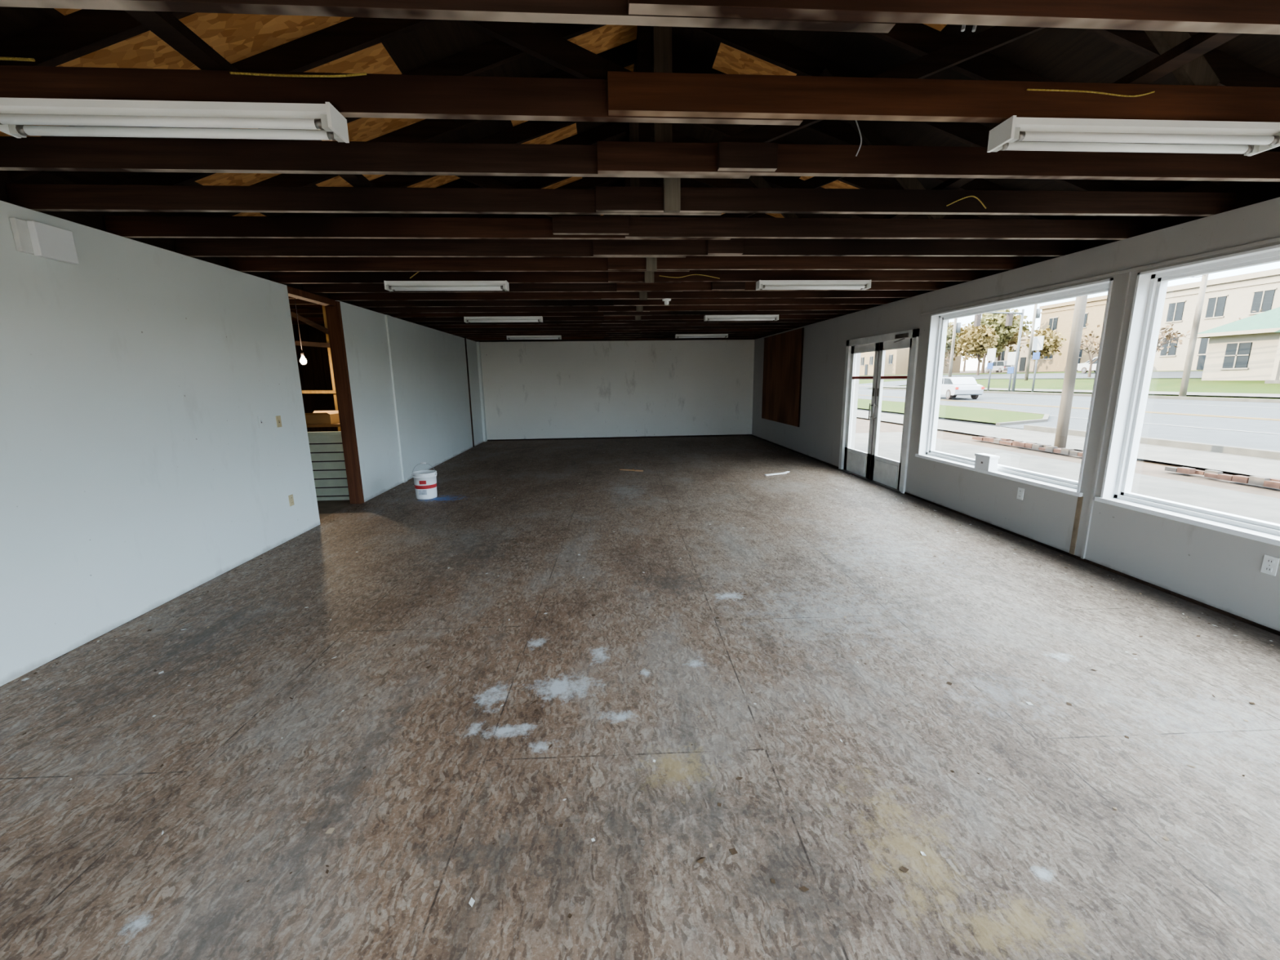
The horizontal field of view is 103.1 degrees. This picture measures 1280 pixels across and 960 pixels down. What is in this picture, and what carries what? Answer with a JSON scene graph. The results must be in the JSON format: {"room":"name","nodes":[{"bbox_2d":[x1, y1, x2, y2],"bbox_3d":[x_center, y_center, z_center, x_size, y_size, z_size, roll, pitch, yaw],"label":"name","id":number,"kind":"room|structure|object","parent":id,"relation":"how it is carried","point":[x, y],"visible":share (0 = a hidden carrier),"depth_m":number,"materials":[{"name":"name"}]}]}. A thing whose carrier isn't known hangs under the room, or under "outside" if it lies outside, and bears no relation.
{"room":"empty retail space","nodes":[
{"label":"empty retail space","id":0,"kind":"room"},
{"bbox_2d":[0,200,319,686],"bbox_3d":[-3.508,0.048,1.471,0.130,2.632,8.530,-2,11,-4],"label":"wall","id":1,"kind":"structure","parent":0,"point":[138,468],"depth_m":3.56,"materials":[{"name":"paint"}]},
{"bbox_2d":[8,217,79,263],"bbox_3d":[-3.545,-1.421,3.034,0.070,0.190,0.280,-2,11,-4],"label":"junction box","id":2,"kind":"object","parent":1,"relation":"attached to","point":[30,237],"visible":1,"depth_m":2.99,"materials":[{"name":"white metal"}]},
{"bbox_2d":[257,415,264,427],"bbox_3d":[-3.668,-0.566,4.930,0.018,0.115,0.070,-2,11,-4],"label":"light switch","id":3,"kind":"object","parent":1,"relation":"attached to","point":[260,420],"visible":1,"depth_m":4.92,"materials":[{"name":"paint"}]},
{"bbox_2d":[275,415,282,427],"bbox_3d":[-3.686,-0.598,5.198,0.018,0.115,0.070,-2,11,-4],"label":"light switch","id":4,"kind":"object","parent":1,"relation":"attached to","point":[278,417],"visible":1,"depth_m":5.19,"materials":[{"name":"plastic"}]},
{"bbox_2d":[288,493,294,506],"bbox_3d":[-3.679,0.214,5.369,0.010,0.115,0.070,-2,11,-4],"label":"wall outlet","id":5,"kind":"object","parent":1,"relation":"attached to","point":[291,496],"visible":1,"depth_m":5.36,"materials":[{"name":"plastic"}]},
{"bbox_2d":[286,285,364,503],"bbox_3d":[-3.832,-0.876,6.170,0.162,2.632,1.070,-2,11,-4],"label":"trim","id":6,"kind":"structure","parent":1,"relation":"attached to","point":[333,311],"depth_m":6.60,"materials":[{"name":"brown wood"}]},
{"bbox_2d":[288,296,324,324],"bbox_3d":[-6.603,-2.778,7.125,5.066,0.230,10.100,-2,11,-4],"label":"ceiling","id":7,"kind":"structure","parent":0,"point":[311,311],"depth_m":9.66,"materials":[{"name":"brown wood"}]},
{"bbox_2d":[292,324,474,447],"bbox_3d":[-6.473,-1.324,7.419,5.285,3.100,10.100,-2,11,-4],"label":"wall","id":8,"kind":"structure","parent":0,"point":[315,375],"depth_m":12.14,"materials":[{"name":"brown wood"}]},
{"bbox_2d":[335,300,487,502],"bbox_3d":[-4.072,-1.667,10.196,0.190,2.632,7.189,-2,11,-4],"label":"wall","id":9,"kind":"structure","parent":0,"point":[408,380],"depth_m":8.53,"materials":[{"name":"paint"}]},
{"bbox_2d":[480,339,754,439],"bbox_3d":[-0.530,-2.474,14.027,7.781,2.632,0.150,-2,11,-4],"label":"wall","id":10,"kind":"structure","parent":0,"point":[532,389],"depth_m":13.94,"materials":[{"name":"paint"}]},
{"bbox_2d":[487,434,751,440],"bbox_3d":[-0.507,-1.184,14.199,7.381,0.035,0.012,-2,11,-4],"label":"baseboard","id":11,"kind":"structure","parent":10,"relation":"attached to","point":[728,434],"depth_m":14.19,"materials":[{"name":"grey wood"}]},
{"bbox_2d":[0,435,1279,959],"bbox_3d":[-2.554,0.573,5.847,12.607,0.120,16.769,-2,11,-4],"label":"floor","id":12,"kind":"structure","parent":0,"point":[1034,860],"depth_m":2.28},
{"bbox_2d":[290,305,340,431],"bbox_3d":[-5.509,-1.397,8.237,2.719,2.900,0.100,-2,11,-4],"label":"framing","id":13,"kind":"object","parent":12,"relation":"on","point":[293,314],"visible":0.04,"depth_m":8.07,"materials":[{"name":"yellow wood"}]},
{"bbox_2d":[306,422,340,427],"bbox_3d":[-5.014,-0.342,7.712,1.780,1.020,0.400,-2,11,-4],"label":"work table","id":14,"kind":"object","parent":12,"relation":"on","point":[336,424],"visible":0.02,"depth_m":7.45,"materials":[{"name":"brown wood"}]},
{"bbox_2d":[304,410,339,424],"bbox_3d":[-4.762,-0.934,7.592,0.400,0.179,0.420,-2,11,-4],"label":"cardboard box","id":15,"kind":"object","parent":14,"relation":"on","point":[317,417],"visible":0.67,"depth_m":7.48,"materials":[{"name":"brown cardboard"}]},
{"bbox_2d":[307,431,349,501],"bbox_3d":[-4.591,-0.181,7.024,1.170,0.960,0.035,-2,11,-4],"label":"louvered panel","id":16,"kind":"object","parent":12,"relation":"on","point":[326,451],"visible":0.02,"depth_m":7.04,"materials":[{"name":"paint"}]},
{"bbox_2d":[411,462,437,499],"bbox_3d":[-3.027,0.000,7.168,0.315,0.505,0.315,9,15,40],"label":"paint bucket","id":17,"kind":"object","parent":12,"relation":"on","point":[424,481],"visible":1,"depth_m":7.08,"materials":[{"name":"plastic"}]},
{"bbox_2d":[619,468,643,471],"bbox_3d":[-0.152,-0.183,9.103,0.448,0.034,0.099,5,13,28],"label":"scrap","id":18,"kind":"object","parent":12,"relation":"on","point":[633,469],"visible":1,"depth_m":9.08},
{"bbox_2d":[7,435,1279,918],"bbox_3d":[-0.093,0.134,7.555,7.431,0.012,13.536,-2,11,-4],"label":"debris","id":19,"kind":"object","parent":12,"relation":"on","point":[733,851],"visible":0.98,"depth_m":2.58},
{"bbox_2d":[764,471,789,475],"bbox_3d":[2.337,-0.109,8.587,0.550,0.017,0.099,-7,13,-30],"label":"trim offcut","id":20,"kind":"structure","parent":12,"relation":"on","point":[786,472],"depth_m":8.55,"materials":[{"name":"white wood"}]},
{"bbox_2d":[0,6,1279,342],"bbox_3d":[0.054,-2.976,5.327,8.161,1.708,17.469,-2,11,-4],"label":"ceiling","id":21,"kind":"structure","parent":0,"point":[1060,55],"depth_m":3.43,"materials":[{"name":"brown wood"}]},
{"bbox_2d":[0,97,349,142],"bbox_3d":[-1.781,-1.364,1.929,1.240,0.084,0.132,-2,11,-4],"label":"fluorescent light fixture","id":22,"kind":"object","parent":21,"relation":"attached to","point":[66,117],"visible":1,"depth_m":1.90,"materials":[{"name":"metal"}]},
{"bbox_2d":[294,298,306,364],"bbox_3d":[-4.964,-2.200,7.401,0.090,1.015,0.090,-2,11,-4],"label":"hanging light bulb","id":23,"kind":"object","parent":21,"relation":"hanging from","point":[303,361],"visible":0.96,"depth_m":7.45,"materials":[{"name":"white glass"}]},
{"bbox_2d":[383,280,509,291],"bbox_3d":[-2.012,-2.032,5.326,1.240,0.084,0.132,-2,11,-4],"label":"fluorescent light fixture","id":24,"kind":"object","parent":21,"relation":"attached to","point":[390,286],"visible":1,"depth_m":5.28,"materials":[{"name":"metal"}]},
{"bbox_2d":[463,315,542,323],"bbox_3d":[-2.213,-2.611,8.273,1.240,0.084,0.132,-2,11,-4],"label":"fluorescent light fixture","id":25,"kind":"object","parent":21,"relation":"attached to","point":[517,318],"visible":1,"depth_m":8.23,"materials":[{"name":"metal"}]},
{"bbox_2d":[506,335,561,339],"bbox_3d":[-2.453,-3.304,11.798,1.240,0.084,0.132,-2,11,-4],"label":"fluorescent light fixture","id":26,"kind":"object","parent":21,"relation":"attached to","point":[508,337],"visible":1,"depth_m":11.75,"materials":[{"name":"metal"}]},
{"bbox_2d":[0,24,1155,279],"bbox_3d":[-0.193,-2.082,3.509,4.738,0.671,3.710,-2,11,-4],"label":"cables","id":27,"kind":"object","parent":21,"relation":"hanging from","point":[19,59],"depth_m":1.94,"materials":[{"name":"plastic"}]},
{"bbox_2d":[0,8,1279,219],"bbox_3d":[0.052,-2.990,5.335,8.166,1.576,16.789,-2,11,-4],"label":"rafters","id":28,"kind":"object","parent":21,"relation":"attached to","point":[1196,60],"visible":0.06,"depth_m":3.15,"materials":[{"name":"brown wood"}]},
{"bbox_2d":[0,0,1279,342],"bbox_3d":[-0.008,-2.235,5.504,7.681,0.212,16.580,-2,11,-4],"label":"ceiling joists","id":29,"kind":"object","parent":21,"relation":"attached to","point":[588,277],"depth_m":2.75,"materials":[{"name":"brown wood"}]},
{"bbox_2d":[675,333,728,338],"bbox_3d":[1.458,-3.408,12.044,1.240,0.084,0.132,-2,11,-4],"label":"fluorescent light fixture","id":30,"kind":"object","parent":21,"relation":"attached to","point":[679,335],"visible":1,"depth_m":12.00,"materials":[{"name":"metal"}]},
{"bbox_2d":[703,314,778,321],"bbox_3d":[1.698,-2.715,8.519,1.240,0.084,0.132,-2,11,-4],"label":"fluorescent light fixture","id":31,"kind":"object","parent":21,"relation":"attached to","point":[706,317],"visible":1,"depth_m":8.48,"materials":[{"name":"metal"}]},
{"bbox_2d":[755,280,871,290],"bbox_3d":[1.899,-2.135,5.572,1.240,0.084,0.132,-2,11,-4],"label":"fluorescent light fixture","id":32,"kind":"object","parent":21,"relation":"attached to","point":[761,284],"visible":1,"depth_m":5.53,"materials":[{"name":"metal"}]},
{"bbox_2d":[986,115,1279,155],"bbox_3d":[2.130,-1.468,2.175,1.240,0.084,0.132,-2,11,-4],"label":"fluorescent light fixture","id":33,"kind":"object","parent":21,"relation":"attached to","point":[1017,134],"visible":1,"depth_m":2.14,"materials":[{"name":"metal"}]},
{"bbox_2d":[662,297,671,305],"bbox_3d":[0.350,-2.339,6.683,0.120,0.075,0.120,-2,11,-4],"label":"smoke detector","id":34,"kind":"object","parent":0,"point":[666,300],"depth_m":6.66,"materials":[{"name":"white plastic"}]},
{"bbox_2d":[751,196,1279,631],"bbox_3d":[3.816,-0.946,5.982,0.200,2.632,16.769,-2,11,-4],"label":"wall","id":35,"kind":"structure","parent":0,"point":[1221,571],"depth_m":4.35,"materials":[{"name":"paint"}]},
{"bbox_2d":[761,327,804,426],"bbox_3d":[3.289,-2.380,11.921,0.030,2.040,2.580,-2,11,-4],"label":"board","id":36,"kind":"object","parent":35,"relation":"attached to","point":[783,352],"visible":1,"depth_m":11.68,"materials":[{"name":"brown wood"}]},
{"bbox_2d":[838,328,919,493],"bbox_3d":[3.671,-1.087,7.824,0.250,2.200,1.990,-2,11,-4],"label":"door","id":37,"kind":"structure","parent":35,"relation":"in","point":[891,474],"depth_m":7.76,"materials":[{"name":"white metal"}]},
{"bbox_2d":[915,278,1113,497],"bbox_3d":[3.835,-0.970,5.418,0.230,1.802,2.390,-2,11,-4],"label":"window","id":38,"kind":"structure","parent":35,"relation":"in","point":[939,322],"depth_m":5.58,"materials":[{"name":"white plastic"}]},
{"bbox_2d":[974,453,999,471],"bbox_3d":[3.783,-0.196,5.556,0.110,0.162,0.230,-2,11,-4],"label":"metal box","id":39,"kind":"object","parent":38,"relation":"on","point":[988,462],"visible":1,"depth_m":5.50,"materials":[{"name":"white metal"}]},
{"bbox_2d":[751,435,1279,635],"bbox_3d":[3.728,0.337,6.229,0.012,0.022,16.769,-2,11,-4],"label":"baseboard","id":40,"kind":"structure","parent":35,"relation":"attached to","point":[1208,606],"depth_m":4.16,"materials":[{"name":"brown wood"}]},
{"bbox_2d":[1016,487,1024,500],"bbox_3d":[3.796,0.137,5.076,0.010,0.115,0.070,-2,11,-4],"label":"wall outlet","id":41,"kind":"object","parent":35,"relation":"attached to","point":[1020,491],"visible":1,"depth_m":5.07,"materials":[{"name":"plastic"}]},
{"bbox_2d":[1069,271,1131,559],"bbox_3d":[3.829,-0.471,4.256,0.014,2.370,0.145,-2,11,-4],"label":"trim","id":42,"kind":"structure","parent":35,"relation":"attached to","point":[1079,504],"depth_m":4.23,"materials":[{"name":"paint"}]},
{"bbox_2d":[920,236,1279,315],"bbox_3d":[3.947,-1.262,2.074,0.012,0.025,9.220,-2,11,-4],"label":"trim","id":43,"kind":"structure","parent":35,"relation":"attached to","point":[1275,239],"depth_m":3.94,"materials":[{"name":"paint"}]},
{"bbox_2d":[1094,244,1279,546],"bbox_3d":[4.010,-0.465,2.848,0.230,1.802,2.580,-2,11,-4],"label":"window","id":44,"kind":"structure","parent":35,"relation":"in","point":[1151,286],"depth_m":3.94,"materials":[{"name":"white plastic"}]},
{"bbox_2d":[1260,554,1279,576],"bbox_3d":[3.926,0.532,3.171,0.010,0.115,0.070,-2,11,-4],"label":"wall outlet","id":45,"kind":"object","parent":35,"relation":"attached to","point":[1270,564],"visible":1,"depth_m":3.17,"materials":[{"name":"plastic"}]},
{"label":"outside","id":46,"kind":"structure","parent":0,"visible":0},
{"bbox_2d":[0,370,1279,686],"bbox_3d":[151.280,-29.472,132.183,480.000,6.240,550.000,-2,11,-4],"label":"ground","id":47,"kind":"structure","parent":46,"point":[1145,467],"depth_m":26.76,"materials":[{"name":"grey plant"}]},
{"bbox_2d":[859,347,961,375],"bbox_3d":[58.942,-27.325,117.125,14.250,7.000,24.500,-2,11,-4],"label":"building","id":48,"kind":"structure","parent":47,"relation":"on","point":[896,361],"depth_m":106.14,"materials":[{"name":"beige paint"}]},
{"bbox_2d":[942,353,954,369],"bbox_3d":[33.696,-13.363,58.838,3.208,4.658,4.204,-6,12,-25],"label":"tree","id":49,"kind":"object","parent":47,"relation":"on","point":[945,357],"visible":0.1,"depth_m":57.92,"materials":[{"name":"green plant"}]},
{"bbox_2d":[944,321,959,357],"bbox_3d":[52.730,-23.129,89.596,7.936,9.307,8.476,-4,12,-16],"label":"tree","id":50,"kind":"object","parent":47,"relation":"on","point":[948,345],"visible":0.09,"depth_m":87.93,"materials":[{"name":"green plant"}]},
{"bbox_2d":[947,318,961,377],"bbox_3d":[29.253,-12.657,47.510,2.400,8.500,0.400,-2,11,-4],"label":"utility pole","id":51,"kind":"object","parent":47,"relation":"on","point":[957,326],"visible":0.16,"depth_m":47.39,"materials":[{"name":"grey wood"}]},
{"bbox_2d":[944,321,968,373],"bbox_3d":[61.725,-26.553,101.935,8.124,10.525,10.206,-1,11,-1],"label":"tree","id":52,"kind":"object","parent":47,"relation":"on","point":[952,324],"visible":0.05,"depth_m":99.89,"materials":[{"name":"green plant"}]},
{"bbox_2d":[961,349,977,371],"bbox_3d":[82.792,-32.513,126.989,8.665,11.226,10.886,0,11,6],"label":"tree","id":53,"kind":"object","parent":47,"relation":"on","point":[964,359],"visible":0.02,"depth_m":127.41,"materials":[{"name":"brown plant"}]},
{"bbox_2d":[947,323,999,375],"bbox_3d":[48.045,-18.807,73.178,5.958,7.718,7.484,2,11,12],"label":"tree","id":54,"kind":"object","parent":47,"relation":"on","point":[977,340],"visible":0.98,"depth_m":71.54,"materials":[{"name":"green plant"}]},
{"bbox_2d":[973,314,981,326],"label":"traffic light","id":55,"kind":"object","parent":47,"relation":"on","point":[977,320],"depth_m":38.07,"materials":[{"name":"grey metal"}]},
{"bbox_2d":[986,347,996,391],"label":"street sign","id":56,"kind":"object","parent":47,"relation":"on","point":[991,354],"depth_m":41.96,"materials":[{"name":"white metal"}]},
{"bbox_2d":[962,314,1030,373],"bbox_3d":[59.153,-22.751,85.150,7.582,9.823,9.525,-8,13,-31],"label":"tree","id":57,"kind":"object","parent":47,"relation":"on","point":[1015,335],"visible":0.04,"depth_m":82.82,"materials":[{"name":"green plant"}]},
{"bbox_2d":[964,308,1029,372],"bbox_3d":[61.495,-24.383,88.291,9.920,11.634,10.595,5,13,27],"label":"tree","id":58,"kind":"object","parent":47,"relation":"on","point":[1024,328],"visible":0.02,"depth_m":86.82,"materials":[{"name":"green plant"}]},
{"bbox_2d":[975,308,1019,373],"bbox_3d":[55.398,-21.861,79.571,8.928,10.471,9.535,-2,11,-4],"label":"tree","id":59,"kind":"object","parent":47,"relation":"on","point":[1006,334],"visible":0.51,"depth_m":77.95,"materials":[{"name":"green plant"}]},
{"bbox_2d":[984,360,1014,372],"bbox_3d":[56.676,-17.837,80.014,2.219,1.745,4.725,-2,11,-4],"label":"car","id":60,"kind":"object","parent":47,"relation":"on","point":[998,366],"visible":0.72,"depth_m":78.82,"materials":[{"name":"paint"}]},
{"bbox_2d":[986,309,1024,391],"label":"traffic light","id":61,"kind":"object","parent":47,"relation":"on","point":[1009,319],"depth_m":38.50,"materials":[{"name":"grey metal"}]},
{"bbox_2d":[1006,351,1016,391],"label":"street sign","id":62,"kind":"object","parent":47,"relation":"on","point":[1011,355],"depth_m":40.11,"materials":[{"name":"white metal"}]},
{"bbox_2d":[992,336,1035,372],"bbox_3d":[75.707,-22.552,91.627,14.250,6.500,14.500,-2,11,-4],"label":"building","id":63,"kind":"structure","parent":47,"relation":"on","point":[1023,356],"depth_m":91.50,"materials":[{"name":"white paint"}]},
{"bbox_2d":[1013,314,1032,337],"bbox_3d":[76.064,-28.709,105.732,10.582,12.410,11.301,2,12,15],"label":"tree","id":64,"kind":"object","parent":47,"relation":"on","point":[1019,315],"visible":0.02,"depth_m":103.49,"materials":[{"name":"green plant"}]},
{"bbox_2d":[1024,304,1040,380],"bbox_3d":[40.409,-15.064,52.393,2.400,9.500,0.400,-2,11,-4],"label":"utility pole","id":65,"kind":"object","parent":47,"relation":"on","point":[1037,312],"visible":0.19,"depth_m":52.40,"materials":[{"name":"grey wood"}]},
{"bbox_2d":[1031,335,1044,391],"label":"street sign","id":66,"kind":"object","parent":47,"relation":"on","point":[1037,344],"depth_m":37.47,"materials":[{"name":"white metal"}]},
{"bbox_2d":[1023,324,1066,372],"bbox_3d":[55.906,-18.006,70.278,4.874,6.315,6.123,9,15,42],"label":"tree","id":67,"kind":"object","parent":47,"relation":"on","point":[1051,343],"visible":0.75,"depth_m":68.93,"materials":[{"name":"green plant"}]},
{"bbox_2d":[1053,295,1087,448],"bbox_3d":[10.119,-5.062,11.491,0.224,9.000,0.230,-2,11,-4],"label":"utility pole","id":68,"kind":"object","parent":47,"relation":"on","point":[1065,406],"visible":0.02,"depth_m":11.93,"materials":[{"name":"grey wood"}]},
{"bbox_2d":[1036,294,1107,371],"bbox_3d":[68.039,-20.067,71.165,14.250,10.100,14.500,-2,11,-4],"label":"office building","id":69,"kind":"structure","parent":47,"relation":"on","point":[1060,316],"depth_m":72.72,"materials":[{"name":"beige paint"}]},
{"bbox_2d":[1065,322,1100,377],"bbox_3d":[44.460,-12.629,49.730,4.805,5.323,3.667,2,12,14],"label":"tree","id":70,"kind":"object","parent":47,"relation":"on","point":[1091,338],"visible":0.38,"depth_m":50.09,"materials":[{"name":"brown plant"}]},
{"bbox_2d":[1077,360,1089,366],"bbox_3d":[55.901,-14.041,61.818,1.860,1.445,4.590,-3,11,-13],"label":"car","id":71,"kind":"object","parent":47,"relation":"on","point":[1087,362],"visible":0.04,"depth_m":62.66,"materials":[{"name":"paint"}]},
{"bbox_2d":[972,436,1279,488],"bbox_3d":[9.912,-0.565,11.216,0.245,0.130,7.058,-2,11,-4],"label":"kerb","id":72,"kind":"object","parent":47,"relation":"on","point":[1272,482],"visible":0.96,"depth_m":9.29,"materials":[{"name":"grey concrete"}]},
{"bbox_2d":[1155,320,1190,353],"bbox_3d":[45.526,-12.077,45.769,3.964,5.656,5.055,0,11,2],"label":"tree","id":73,"kind":"object","parent":47,"relation":"on","point":[1168,335],"visible":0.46,"depth_m":44.34,"materials":[{"name":"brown plant"}]},
{"bbox_2d":[1178,274,1208,396],"bbox_3d":[30.576,-9.544,27.784,2.400,10.000,0.400,-2,11,-4],"label":"utility pole","id":74,"kind":"object","parent":47,"relation":"on","point":[1187,370],"visible":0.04,"depth_m":28.06,"materials":[{"name":"brown wood"}]},
{"bbox_2d":[1152,267,1279,371],"bbox_3d":[60.554,-14.742,48.976,12.250,8.900,11.000,-2,11,-4],"label":"office building","id":75,"kind":"structure","parent":47,"relation":"on","point":[1227,300],"depth_m":48.81,"materials":[{"name":"white paint"}]},
{"bbox_2d":[1186,306,1279,383],"bbox_3d":[46.167,-8.691,29.013,13.500,6.900,18.720,-2,11,-4],"label":"house","id":76,"kind":"structure","parent":47,"relation":"on","point":[1247,348],"depth_m":34.98,"materials":[{"name":"white paint"}]},
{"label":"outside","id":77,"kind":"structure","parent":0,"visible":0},
{"bbox_2d":[857,398,1049,426],"bbox_3d":[12.981,-9.068,54.003,5.004,0.261,72.657,-2,11,-4],"label":"lawn","id":78,"kind":"structure","parent":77,"point":[998,416],"depth_m":22.39,"materials":[{"name":"green plant"}]},
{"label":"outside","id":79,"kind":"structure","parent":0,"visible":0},
{"bbox_2d":[854,385,1279,524],"bbox_3d":[17.710,-3.814,25.991,30.200,0.723,350.000,-2,11,-4],"label":"sidewalk","id":80,"kind":"structure","parent":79,"point":[1244,460],"depth_m":11.06,"materials":[{"name":"concrete"}]},
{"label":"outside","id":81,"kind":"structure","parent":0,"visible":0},
{"bbox_2d":[857,370,1279,451],"bbox_3d":[29.932,-14.503,75.793,42.000,1.880,450.000,-2,11,-4],"label":"street","id":82,"kind":"structure","parent":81,"point":[1249,424],"depth_m":20.74,"materials":[{"name":"grey asphalt"}]},
{"bbox_2d":[940,377,984,399],"bbox_3d":[21.868,-6.450,35.553,1.860,1.445,4.591,0,11,6],"label":"car","id":83,"kind":"object","parent":82,"relation":"on","point":[951,387],"visible":0.74,"depth_m":33.92,"materials":[{"name":"paint"}]},
{"bbox_2d":[1076,356,1097,373],"bbox_3d":[51.278,-12.728,56.142,1.965,1.745,4.649,-2,11,-4],"label":"car","id":84,"kind":"object","parent":82,"relation":"on","point":[1083,368],"visible":0.29,"depth_m":57.20,"materials":[{"name":"paint"}]}
]}

